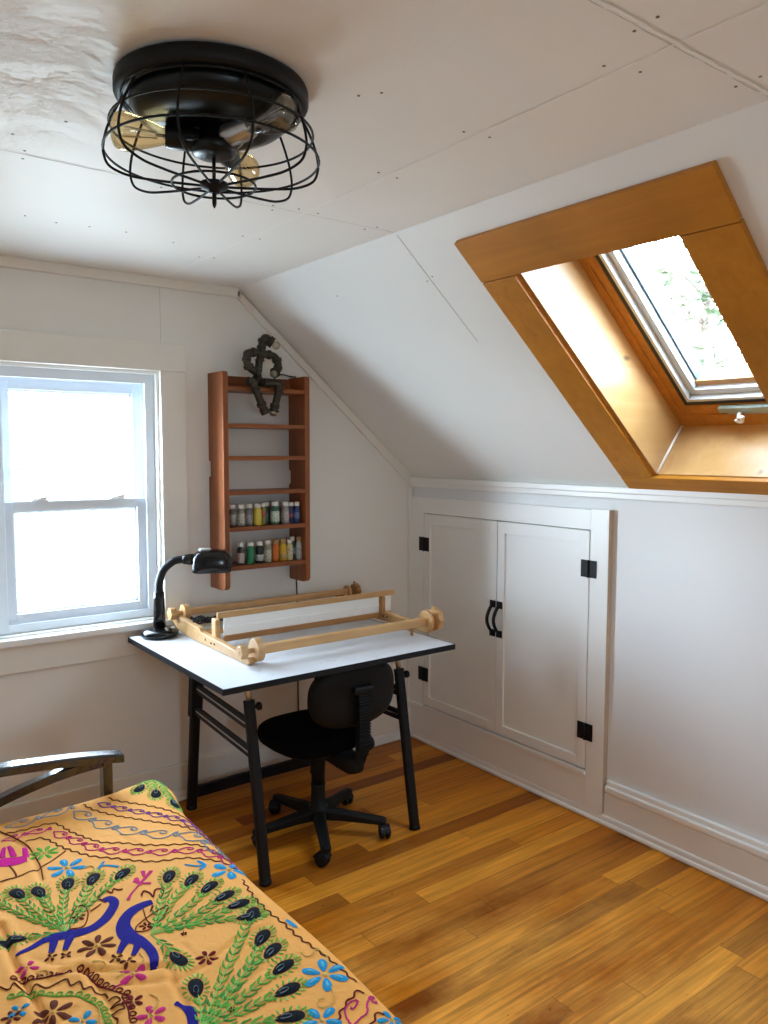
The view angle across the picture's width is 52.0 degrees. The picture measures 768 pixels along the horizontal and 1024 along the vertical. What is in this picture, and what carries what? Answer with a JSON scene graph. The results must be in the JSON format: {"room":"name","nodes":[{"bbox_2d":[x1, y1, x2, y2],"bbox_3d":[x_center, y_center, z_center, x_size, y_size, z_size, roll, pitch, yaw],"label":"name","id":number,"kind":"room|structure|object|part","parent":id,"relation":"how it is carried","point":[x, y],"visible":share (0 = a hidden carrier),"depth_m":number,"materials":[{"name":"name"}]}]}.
{"room":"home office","nodes":[
{"label":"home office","id":0,"kind":"room"},
{"bbox_2d":[0,267,412,806],"bbox_3d":[-1.605,0.131,3.116,4.500,2.438,0.160,-3,6,-37],"label":"wall","id":1,"kind":"structure","parent":0,"point":[136,706],"depth_m":3.58,"materials":[{"name":"white paint"}]},
{"bbox_2d":[0,329,192,675],"bbox_3d":[-1.290,-0.046,3.313,0.930,1.356,0.206,-3,6,-37],"label":"window","id":2,"kind":"structure","parent":1,"relation":"in","point":[150,501],"depth_m":3.35,"materials":[{"name":"white paint"}]},
{"bbox_3d":[-1.317,-0.290,3.330,0.600,0.556,0.032,-3,6,-37],"label":"sash","id":3,"kind":"part","parent":2,"relation":"part of","materials":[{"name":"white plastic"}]},
{"bbox_3d":[-1.296,0.201,3.339,0.600,0.509,0.033,-3,6,-37],"label":"sash","id":4,"kind":"part","parent":2,"relation":"part of","materials":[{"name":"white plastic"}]},
{"bbox_3d":[-1.302,-0.058,3.327,0.659,1.067,0.095,-3,6,-37],"label":"frame","id":5,"kind":"part","parent":2,"relation":"part of","materials":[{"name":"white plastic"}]},
{"bbox_2d":[0,255,240,296],"bbox_3d":[-1.545,-0.958,2.961,2.209,0.042,0.018,-3,6,-37],"label":"trim","id":6,"kind":"structure","parent":1,"relation":"attached to","point":[5,261],"depth_m":3.27,"materials":[{"name":"white paint"}]},
{"bbox_2d":[0,706,411,823],"bbox_3d":[-1.401,1.234,3.249,3.886,0.118,0.018,-3,6,-37],"label":"baseboard","id":7,"kind":"structure","parent":1,"relation":"attached to","point":[228,763],"depth_m":3.58,"materials":[{"name":"white paint"}]},
{"bbox_2d":[208,371,309,590],"bbox_3d":[-0.576,-0.146,3.674,0.446,0.977,0.154,-3,6,-37],"label":"wall shelf","id":8,"kind":"object","parent":1,"relation":"attached to","point":[220,384],"visible":0.9,"depth_m":3.61,"materials":[{"name":"red wood"}]},
{"bbox_3d":[-0.744,-0.136,3.547,0.026,0.977,0.154,-3,6,-37],"label":"panel","id":9,"kind":"part","parent":8,"relation":"part of","materials":[{"name":"red wood"}]},
{"bbox_2d":[229,505,236,526],"bbox_3d":[-0.687,0.017,3.570,0.037,0.100,0.037,-3,6,-37],"label":"paint bottle","id":10,"kind":"object","parent":8,"relation":"on","point":[232,512],"visible":0.91,"depth_m":3.56,"materials":[{"name":"grey plastic"}]},
{"bbox_2d":[237,542,244,564],"bbox_3d":[-0.656,0.191,3.608,0.037,0.100,0.037,-3,6,-37],"label":"paint bottle","id":11,"kind":"object","parent":8,"relation":"on","point":[240,550],"visible":1,"depth_m":3.59,"materials":[{"name":"plastic"}]},
{"bbox_2d":[237,504,245,526],"bbox_3d":[-0.652,0.015,3.592,0.039,0.100,0.039,-3,6,-37],"label":"paint bottle","id":12,"kind":"object","parent":8,"relation":"on","point":[240,512],"visible":1,"depth_m":3.58,"materials":[{"name":"grey plastic"}]},
{"bbox_2d":[245,504,252,525],"bbox_3d":[-0.621,0.013,3.620,0.038,0.100,0.038,-3,6,-37],"label":"paint bottle","id":13,"kind":"object","parent":8,"relation":"on","point":[248,512],"visible":1,"depth_m":3.60,"materials":[{"name":"plastic"}]},
{"bbox_2d":[246,542,254,563],"bbox_3d":[-0.617,0.188,3.637,0.037,0.100,0.037,-3,6,-37],"label":"paint bottle","id":14,"kind":"object","parent":8,"relation":"on","point":[250,559],"visible":1,"depth_m":3.62,"materials":[{"name":"green plastic"}]},
{"bbox_2d":[253,504,261,525],"bbox_3d":[-0.585,0.011,3.642,0.038,0.100,0.038,-3,6,-37],"label":"paint bottle","id":15,"kind":"object","parent":8,"relation":"on","point":[257,513],"visible":1,"depth_m":3.63,"materials":[{"name":"yellow plastic"}]},
{"bbox_3d":[-0.615,-0.602,3.691,0.398,0.056,0.019,-3,6,-37],"label":"rail","id":16,"kind":"part","parent":8,"relation":"part of","materials":[{"name":"brown wood"}]},
{"bbox_2d":[255,541,263,562],"bbox_3d":[-0.580,0.186,3.665,0.038,0.100,0.038,-3,6,-37],"label":"paint bottle","id":17,"kind":"object","parent":8,"relation":"on","point":[259,555],"visible":1,"depth_m":3.65,"materials":[{"name":"black plastic"}]},
{"bbox_2d":[242,334,283,415],"bbox_3d":[-0.545,-0.620,3.557,0.201,0.370,0.087,-3,6,-37],"label":"figurine","id":18,"kind":"object","parent":8,"relation":"on","point":[260,353],"visible":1,"depth_m":3.54,"materials":[{"name":"metal"}]},
{"bbox_3d":[-0.587,-0.667,3.520,0.094,0.138,0.066,-3,6,-37],"label":"arm","id":19,"kind":"part","parent":18,"relation":"part of","materials":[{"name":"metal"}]},
{"bbox_3d":[-0.575,-0.520,3.542,0.107,0.172,0.085,-3,6,-37],"label":"leg","id":20,"kind":"part","parent":18,"relation":"part of","materials":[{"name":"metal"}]},
{"bbox_3d":[-0.519,-0.529,3.580,0.131,0.159,0.062,0,5,-2],"label":"leg","id":21,"kind":"part","parent":18,"relation":"part of","materials":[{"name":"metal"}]},
{"bbox_3d":[-0.508,-0.673,3.580,0.109,0.126,0.063,-3,6,-37],"label":"arm","id":22,"kind":"part","parent":18,"relation":"part of","materials":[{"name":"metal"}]},
{"bbox_2d":[260,502,265,524],"bbox_3d":[-0.565,0.007,3.670,0.028,0.104,0.028,-3,6,-37],"label":"paint bottle","id":23,"kind":"object","parent":8,"relation":"on","point":[262,508],"visible":0.9,"depth_m":3.66,"materials":[{"name":"plastic"}]},
{"bbox_2d":[265,502,269,523],"bbox_3d":[-0.554,0.005,3.705,0.031,0.104,0.031,-3,6,-37],"label":"paint bottle","id":24,"kind":"object","parent":8,"relation":"on","point":[266,503],"visible":0.73,"depth_m":3.69,"materials":[{"name":"plastic"}]},
{"bbox_2d":[264,540,271,561],"bbox_3d":[-0.545,0.183,3.691,0.037,0.103,0.037,-3,6,-37],"label":"paint bottle","id":25,"kind":"object","parent":8,"relation":"on","point":[267,548],"visible":1,"depth_m":3.68,"materials":[{"name":"beige plastic"}]},
{"bbox_2d":[270,501,279,524],"bbox_3d":[-0.511,0.005,3.688,0.042,0.107,0.042,-3,6,-37],"label":"paint bottle","id":26,"kind":"object","parent":8,"relation":"on","point":[274,513],"visible":1,"depth_m":3.67,"materials":[{"name":"green plastic"}]},
{"bbox_2d":[272,539,278,561],"bbox_3d":[-0.512,0.180,3.716,0.036,0.104,0.036,-3,6,-37],"label":"paint bottle","id":27,"kind":"object","parent":8,"relation":"on","point":[275,547],"visible":1,"depth_m":3.70,"materials":[{"name":"orange plastic"}]},
{"bbox_2d":[279,538,286,560],"bbox_3d":[-0.481,0.179,3.740,0.037,0.104,0.037,-3,6,-37],"label":"paint bottle","id":28,"kind":"object","parent":8,"relation":"on","point":[282,546],"visible":1,"depth_m":3.73,"materials":[{"name":"yellow plastic"}]},
{"bbox_2d":[281,501,288,523],"bbox_3d":[-0.469,0.003,3.730,0.039,0.104,0.039,-3,6,-37],"label":"paint bottle","id":29,"kind":"object","parent":8,"relation":"on","point":[285,509],"visible":1,"depth_m":3.71,"materials":[{"name":"white plastic"}]},
{"bbox_2d":[286,539,292,559],"bbox_3d":[-0.451,0.179,3.757,0.031,0.100,0.031,-3,6,-37],"label":"paint bottle","id":30,"kind":"object","parent":8,"relation":"on","point":[289,541],"visible":1,"depth_m":3.74,"materials":[{"name":"beige plastic"}]},
{"bbox_2d":[288,502,293,522],"bbox_3d":[-0.445,0.003,3.757,0.033,0.100,0.033,-3,6,-37],"label":"paint bottle","id":31,"kind":"object","parent":8,"relation":"on","point":[290,504],"visible":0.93,"depth_m":3.74,"materials":[{"name":"blue plastic"}]},
{"bbox_2d":[289,536,294,558],"bbox_3d":[-0.443,0.172,3.791,0.031,0.109,0.031,-3,6,-37],"label":"paint bottle","id":32,"kind":"object","parent":8,"relation":"on","point":[290,537],"visible":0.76,"depth_m":3.78,"materials":[{"name":"plastic"}]},
{"bbox_2d":[294,502,299,522],"bbox_3d":[-0.418,0.002,3.766,0.034,0.101,0.034,-3,6,-37],"label":"paint bottle","id":33,"kind":"object","parent":8,"relation":"on","point":[296,504],"visible":1,"depth_m":3.75,"materials":[{"name":"blue plastic"}]},
{"bbox_2d":[296,537,301,558],"bbox_3d":[-0.410,0.173,3.790,0.031,0.108,0.031,-3,6,-37],"label":"paint bottle","id":34,"kind":"object","parent":8,"relation":"on","point":[298,539],"visible":1,"depth_m":3.78,"materials":[{"name":"white plastic"}]},
{"bbox_3d":[-0.409,-0.155,3.800,0.026,0.977,0.154,-3,6,-37],"label":"panel","id":35,"kind":"part","parent":8,"relation":"part of","materials":[{"name":"red wood"}]},
{"bbox_2d":[261,374,298,710],"bbox_3d":[-0.512,0.221,3.787,0.028,1.760,0.299,4,6,37],"label":"power cord","id":36,"kind":"object","parent":1,"relation":"attached to","point":[280,374],"visible":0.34,"depth_m":3.92,"materials":[{"name":"black plastic"}]},
{"bbox_2d":[236,289,414,488],"bbox_3d":[-0.258,-0.577,3.968,1.062,0.951,0.018,-3,6,-37],"label":"trim","id":37,"kind":"structure","parent":1,"relation":"attached to","point":[406,475],"depth_m":3.95,"materials":[{"name":"white paint"}]},
{"bbox_2d":[407,487,411,705],"bbox_3d":[0.142,0.474,4.360,0.023,1.226,0.014,-3,6,-37],"label":"trim","id":38,"kind":"structure","parent":1,"relation":"attached to","point":[409,488],"depth_m":4.34,"materials":[{"name":"white paint"}]},
{"bbox_2d":[0,0,767,287],"bbox_3d":[-0.091,-0.871,1.032,2.259,0.102,4.950,-3,6,-37],"label":"ceiling","id":39,"kind":"structure","parent":0,"point":[420,111],"depth_m":1.70,"materials":[{"name":"paint"}]},
{"bbox_2d":[101,41,319,208],"bbox_3d":[-0.351,-0.748,1.621,0.437,0.240,0.437,3,5,33],"label":"ceiling light","id":40,"kind":"object","parent":39,"relation":"attached to","point":[212,101],"visible":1,"depth_m":1.53,"materials":[{"name":"black metal"}]},
{"bbox_2d":[165,124,199,151],"bbox_3d":[-0.404,-0.761,1.599,0.079,0.048,0.061,-1,5,-15],"label":"bulb socket","id":41,"kind":"object","parent":40,"relation":"attached to","point":[190,133],"depth_m":1.59,"materials":[{"name":"black metal"}]},
{"bbox_2d":[220,150,239,167],"bbox_3d":[-0.348,-0.767,1.677,0.061,0.048,0.079,1,5,10],"label":"bulb socket","id":42,"kind":"object","parent":40,"relation":"attached to","point":[226,162],"depth_m":1.69,"materials":[{"name":"black metal"}]},
{"bbox_2d":[218,120,257,148],"bbox_3d":[-0.297,-0.769,1.599,0.083,0.054,0.060,3,5,30],"label":"bulb socket","id":43,"kind":"object","parent":40,"relation":"attached to","point":[232,134],"depth_m":1.58,"materials":[{"name":"metal"}]},
{"bbox_2d":[178,737,767,1023],"bbox_3d":[-0.083,1.569,1.205,4.500,0.120,5.100,-3,6,-37],"label":"floor","id":44,"kind":"structure","parent":0,"point":[507,904],"depth_m":2.77,"materials":[{"name":"brown wood"}]},
{"bbox_2d":[0,750,123,806],"bbox_3d":[-0.758,1.163,1.330,1.410,0.666,2.245,-3,6,-37],"label":"bed","id":45,"kind":"object","parent":44,"relation":"on","point":[65,766],"visible":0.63,"depth_m":2.46,"materials":[{"name":"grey metal"}]},
{"bbox_2d":[0,780,401,1023],"bbox_3d":[-0.707,1.252,1.389,1.543,0.537,2.173,-3,6,-37],"label":"bedspread","id":46,"kind":"object","parent":45,"relation":"on","point":[116,908],"visible":1,"depth_m":1.80,"materials":[{"name":"fabric"}]},
{"bbox_2d":[128,619,454,886],"bbox_3d":[-0.399,0.940,3.334,1.044,0.804,0.920,-3,6,-37],"label":"table","id":47,"kind":"object","parent":44,"relation":"on","point":[225,675],"visible":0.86,"depth_m":3.13,"materials":[{"name":"white laminate"}]},
{"bbox_2d":[140,548,231,639],"bbox_3d":[-0.850,0.344,3.387,0.388,0.374,0.160,-1,5,-15],"label":"desk lamp","id":48,"kind":"object","parent":47,"relation":"on","point":[205,560],"visible":1,"depth_m":3.35,"materials":[{"name":"black plastic"}]},
{"bbox_3d":[-0.960,0.418,3.364,0.053,0.158,0.053,-3,6,-37],"label":"post","id":49,"kind":"part","parent":48,"relation":"part of","materials":[{"name":"black plastic"}]},
{"bbox_3d":[-0.836,0.993,3.462,0.052,0.675,0.125,-3,6,-37],"label":"leg","id":50,"kind":"part","parent":47,"relation":"part of","materials":[{"name":"black metal"}]},
{"bbox_3d":[-0.469,1.039,2.921,0.048,0.672,0.156,-3,6,-37],"label":"leg","id":51,"kind":"part","parent":47,"relation":"part of","materials":[{"name":"black metal"}]},
{"bbox_3d":[-0.476,0.732,2.962,0.030,0.031,0.031,-3,6,-37],"label":"clamp knob","id":52,"kind":"part","parent":47,"relation":"part of","materials":[{"name":"black plastic"}]},
{"bbox_2d":[167,581,443,664],"bbox_3d":[-0.336,0.458,3.462,1.004,0.138,0.772,-3,6,-37],"label":"frame","id":53,"kind":"object","parent":47,"relation":"on","point":[349,604],"visible":0.99,"depth_m":3.39,"materials":[{"name":"brown wood"}]},
{"bbox_3d":[-0.904,0.443,3.446,0.080,0.051,0.057,-3,6,-37],"label":"knob","id":54,"kind":"part","parent":53,"relation":"part of","materials":[{"name":"brown wood"}]},
{"bbox_2d":[190,615,222,623],"bbox_3d":[-0.732,0.459,3.384,0.194,0.032,0.058,-2,5,-27],"label":"bundle","id":55,"kind":"object","parent":53,"relation":"on","point":[197,620],"visible":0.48,"depth_m":3.36,"materials":[{"name":"black"}]},
{"bbox_3d":[-0.709,0.505,3.204,0.026,0.083,0.740,-3,6,-37],"label":"rail","id":56,"kind":"part","parent":53,"relation":"part of","materials":[{"name":"brown wood"}]},
{"bbox_3d":[-0.681,0.474,3.189,0.022,0.087,0.042,-3,6,-37],"label":"heddle post","id":57,"kind":"part","parent":53,"relation":"part of","materials":[{"name":"brown wood"}]},
{"bbox_3d":[-0.503,0.516,2.920,0.080,0.051,0.057,-3,6,-37],"label":"knob","id":58,"kind":"part","parent":53,"relation":"part of","materials":[{"name":"brown wood"}]},
{"bbox_3d":[-0.167,0.396,4.002,0.080,0.083,0.073,-3,6,-37],"label":"knob","id":59,"kind":"part","parent":53,"relation":"part of","materials":[{"name":"brown wood"}]},
{"bbox_3d":[-0.013,0.436,3.693,0.022,0.087,0.042,-3,6,-37],"label":"heddle post","id":60,"kind":"part","parent":53,"relation":"part of","materials":[{"name":"brown wood"}]},
{"bbox_3d":[-0.017,0.465,3.725,0.026,0.083,0.740,-3,6,-37],"label":"rail","id":61,"kind":"part","parent":53,"relation":"part of","materials":[{"name":"brown wood"}]},
{"bbox_3d":[0.202,0.469,3.451,0.080,0.110,0.103,-3,6,-37],"label":"knob","id":62,"kind":"part","parent":53,"relation":"part of","materials":[{"name":"brown wood"}]},
{"bbox_3d":[0.099,1.007,3.349,0.048,0.672,0.156,-3,6,-37],"label":"leg","id":63,"kind":"part","parent":47,"relation":"part of","materials":[{"name":"black metal"}]},
{"bbox_3d":[0.092,0.699,3.390,0.030,0.031,0.031,-3,6,-37],"label":"clamp knob","id":64,"kind":"part","parent":47,"relation":"part of","materials":[{"name":"black plastic"}]},
{"bbox_2d":[251,663,393,867],"bbox_3d":[-0.288,0.959,3.266,0.555,0.769,0.577,-3,6,-37],"label":"office chair","id":65,"kind":"object","parent":44,"relation":"on","point":[342,706],"visible":0.95,"depth_m":3.14,"materials":[{"name":"black plastic"}]},
{"bbox_3d":[-0.413,1.266,3.216,0.256,0.054,0.052,-2,5,-29],"label":"leg","id":66,"kind":"part","parent":65,"relation":"part of","materials":[{"name":"black plastic"}]},
{"bbox_3d":[-0.391,1.251,3.399,0.256,0.054,0.052,4,6,43],"label":"leg","id":67,"kind":"part","parent":65,"relation":"part of","materials":[{"name":"black plastic"}]},
{"bbox_3d":[-0.298,0.923,3.304,0.430,0.079,0.410,-3,6,-37],"label":"seat","id":68,"kind":"part","parent":65,"relation":"part of","materials":[{"name":"black fabric"}]},
{"bbox_3d":[-0.125,0.715,3.120,0.400,0.256,0.065,-3,6,-37],"label":"backrest","id":69,"kind":"part","parent":65,"relation":"part of","materials":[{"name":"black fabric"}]},
{"bbox_3d":[-0.245,1.272,3.138,0.052,0.054,0.256,-1,5,-11],"label":"leg","id":70,"kind":"part","parent":65,"relation":"part of","materials":[{"name":"black plastic"}]},
{"bbox_3d":[-0.208,1.249,3.435,0.052,0.054,0.256,2,5,25],"label":"leg","id":71,"kind":"part","parent":65,"relation":"part of","materials":[{"name":"black plastic"}]},
{"bbox_3d":[-0.118,1.262,3.273,0.256,0.054,0.052,1,5,7],"label":"leg","id":72,"kind":"part","parent":65,"relation":"part of","materials":[{"name":"black plastic"}]},
{"bbox_3d":[-0.063,0.916,3.123,0.033,0.060,0.060,-3,6,-37],"label":"adjusting knob","id":73,"kind":"part","parent":65,"relation":"part of","materials":[{"name":"black plastic"}]},
{"bbox_2d":[239,100,767,486],"bbox_3d":[1.262,-0.564,2.083,1.241,1.109,4.950,-3,6,-37],"label":"ceiling","id":74,"kind":"structure","parent":0,"point":[402,329],"depth_m":3.12,"materials":[{"name":"paint"}]},
{"bbox_2d":[454,160,767,494],"bbox_3d":[0.953,-0.535,2.555,1.149,1.005,0.894,-3,6,-37],"label":"window","id":75,"kind":"structure","parent":74,"relation":"attached to","point":[572,281],"depth_m":2.70,"materials":[{"name":"brown wood"}]},
{"bbox_3d":[1.065,-0.712,2.639,0.616,0.534,0.360,-3,6,-37],"label":"glazing frame","id":76,"kind":"part","parent":75,"relation":"part of","materials":[{"name":"white metal"}]},
{"bbox_3d":[1.042,-0.639,2.627,0.787,0.678,0.560,-3,6,-37],"label":"frame","id":77,"kind":"part","parent":75,"relation":"part of","materials":[{"name":"orange wood"}]},
{"bbox_3d":[1.043,-0.676,2.625,0.660,0.577,0.400,-3,6,-37],"label":"sash","id":78,"kind":"part","parent":75,"relation":"part of","materials":[{"name":"grey metal"}]},
{"bbox_2d":[413,487,767,843],"bbox_3d":[1.668,0.684,2.524,0.160,1.446,5.000,-3,6,-37],"label":"wall","id":79,"kind":"structure","parent":0,"point":[688,715],"depth_m":3.04,"materials":[{"name":"white paint"}]},
{"bbox_2d":[418,514,498,731],"bbox_3d":[0.358,0.546,4.051,0.069,1.042,0.584,-3,6,-37],"label":"door","id":80,"kind":"structure","parent":79,"relation":"in","point":[461,553],"depth_m":4.03,"materials":[{"name":"white paint"}]},
{"bbox_3d":[0.392,0.550,4.052,0.013,0.948,0.460,-3,6,-37],"label":"panel","id":81,"kind":"part","parent":80,"relation":"part of","materials":[{"name":"white paint"}]},
{"bbox_3d":[0.513,0.518,3.824,0.046,0.176,0.036,-3,6,-37],"label":"handle","id":82,"kind":"part","parent":80,"relation":"part of","materials":[{"name":"black metal"}]},
{"bbox_2d":[409,496,613,813],"bbox_3d":[0.547,0.601,3.844,0.035,1.306,1.313,-3,6,-37],"label":"trim","id":83,"kind":"structure","parent":79,"relation":"attached to","point":[585,786],"depth_m":3.58,"materials":[{"name":"white paint"}]},
{"bbox_2d":[492,521,596,767],"bbox_3d":[0.713,0.584,3.583,0.069,1.042,0.583,-3,6,-37],"label":"door","id":84,"kind":"structure","parent":79,"relation":"in","point":[544,573],"depth_m":3.59,"materials":[{"name":"white paint"}]},
{"bbox_3d":[0.540,0.521,3.788,0.046,0.176,0.036,-3,6,-37],"label":"handle","id":85,"kind":"part","parent":84,"relation":"part of","materials":[{"name":"black metal"}]},
{"bbox_3d":[0.723,0.585,3.616,0.013,0.948,0.459,-3,6,-37],"label":"panel","id":86,"kind":"part","parent":84,"relation":"part of","materials":[{"name":"white paint"}]},
{"bbox_2d":[410,477,767,508],"bbox_3d":[1.627,-0.007,2.366,0.032,0.052,4.888,-3,6,-37],"label":"trim","id":87,"kind":"structure","parent":79,"relation":"attached to","point":[590,491],"depth_m":3.30,"materials":[{"name":"white paint"}]},
{"bbox_2d":[411,729,767,901],"bbox_3d":[1.631,1.395,2.472,0.042,0.054,4.870,-3,6,-37],"label":"trim","id":88,"kind":"structure","parent":79,"relation":"attached to","point":[760,891],"depth_m":3.32,"materials":[{"name":"white paint"}]},
{"bbox_2d":[604,793,767,887],"bbox_3d":[2.025,1.363,1.953,0.018,0.095,3.573,-3,6,-37],"label":"baseboard","id":89,"kind":"structure","parent":79,"relation":"attached to","point":[751,867],"depth_m":3.05,"materials":[{"name":"white paint"}]},
{"bbox_2d":[605,780,767,860],"bbox_3d":[2.023,1.286,1.940,0.030,0.060,3.565,-3,6,-37],"label":"trim","id":90,"kind":"structure","parent":79,"relation":"attached to","point":[743,842],"depth_m":3.04,"materials":[{"name":"white paint"}]},
{"label":"outside","id":91,"kind":"structure","parent":0,"visible":0},
{"bbox_2d":[648,236,745,368],"bbox_3d":[3.241,0.456,7.869,3.111,6.684,2.853,-1,5,-18],"label":"tree","id":92,"kind":"object","parent":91,"point":[702,323],"visible":0.15,"depth_m":7.68,"materials":[{"name":"green plant"}]}
]}

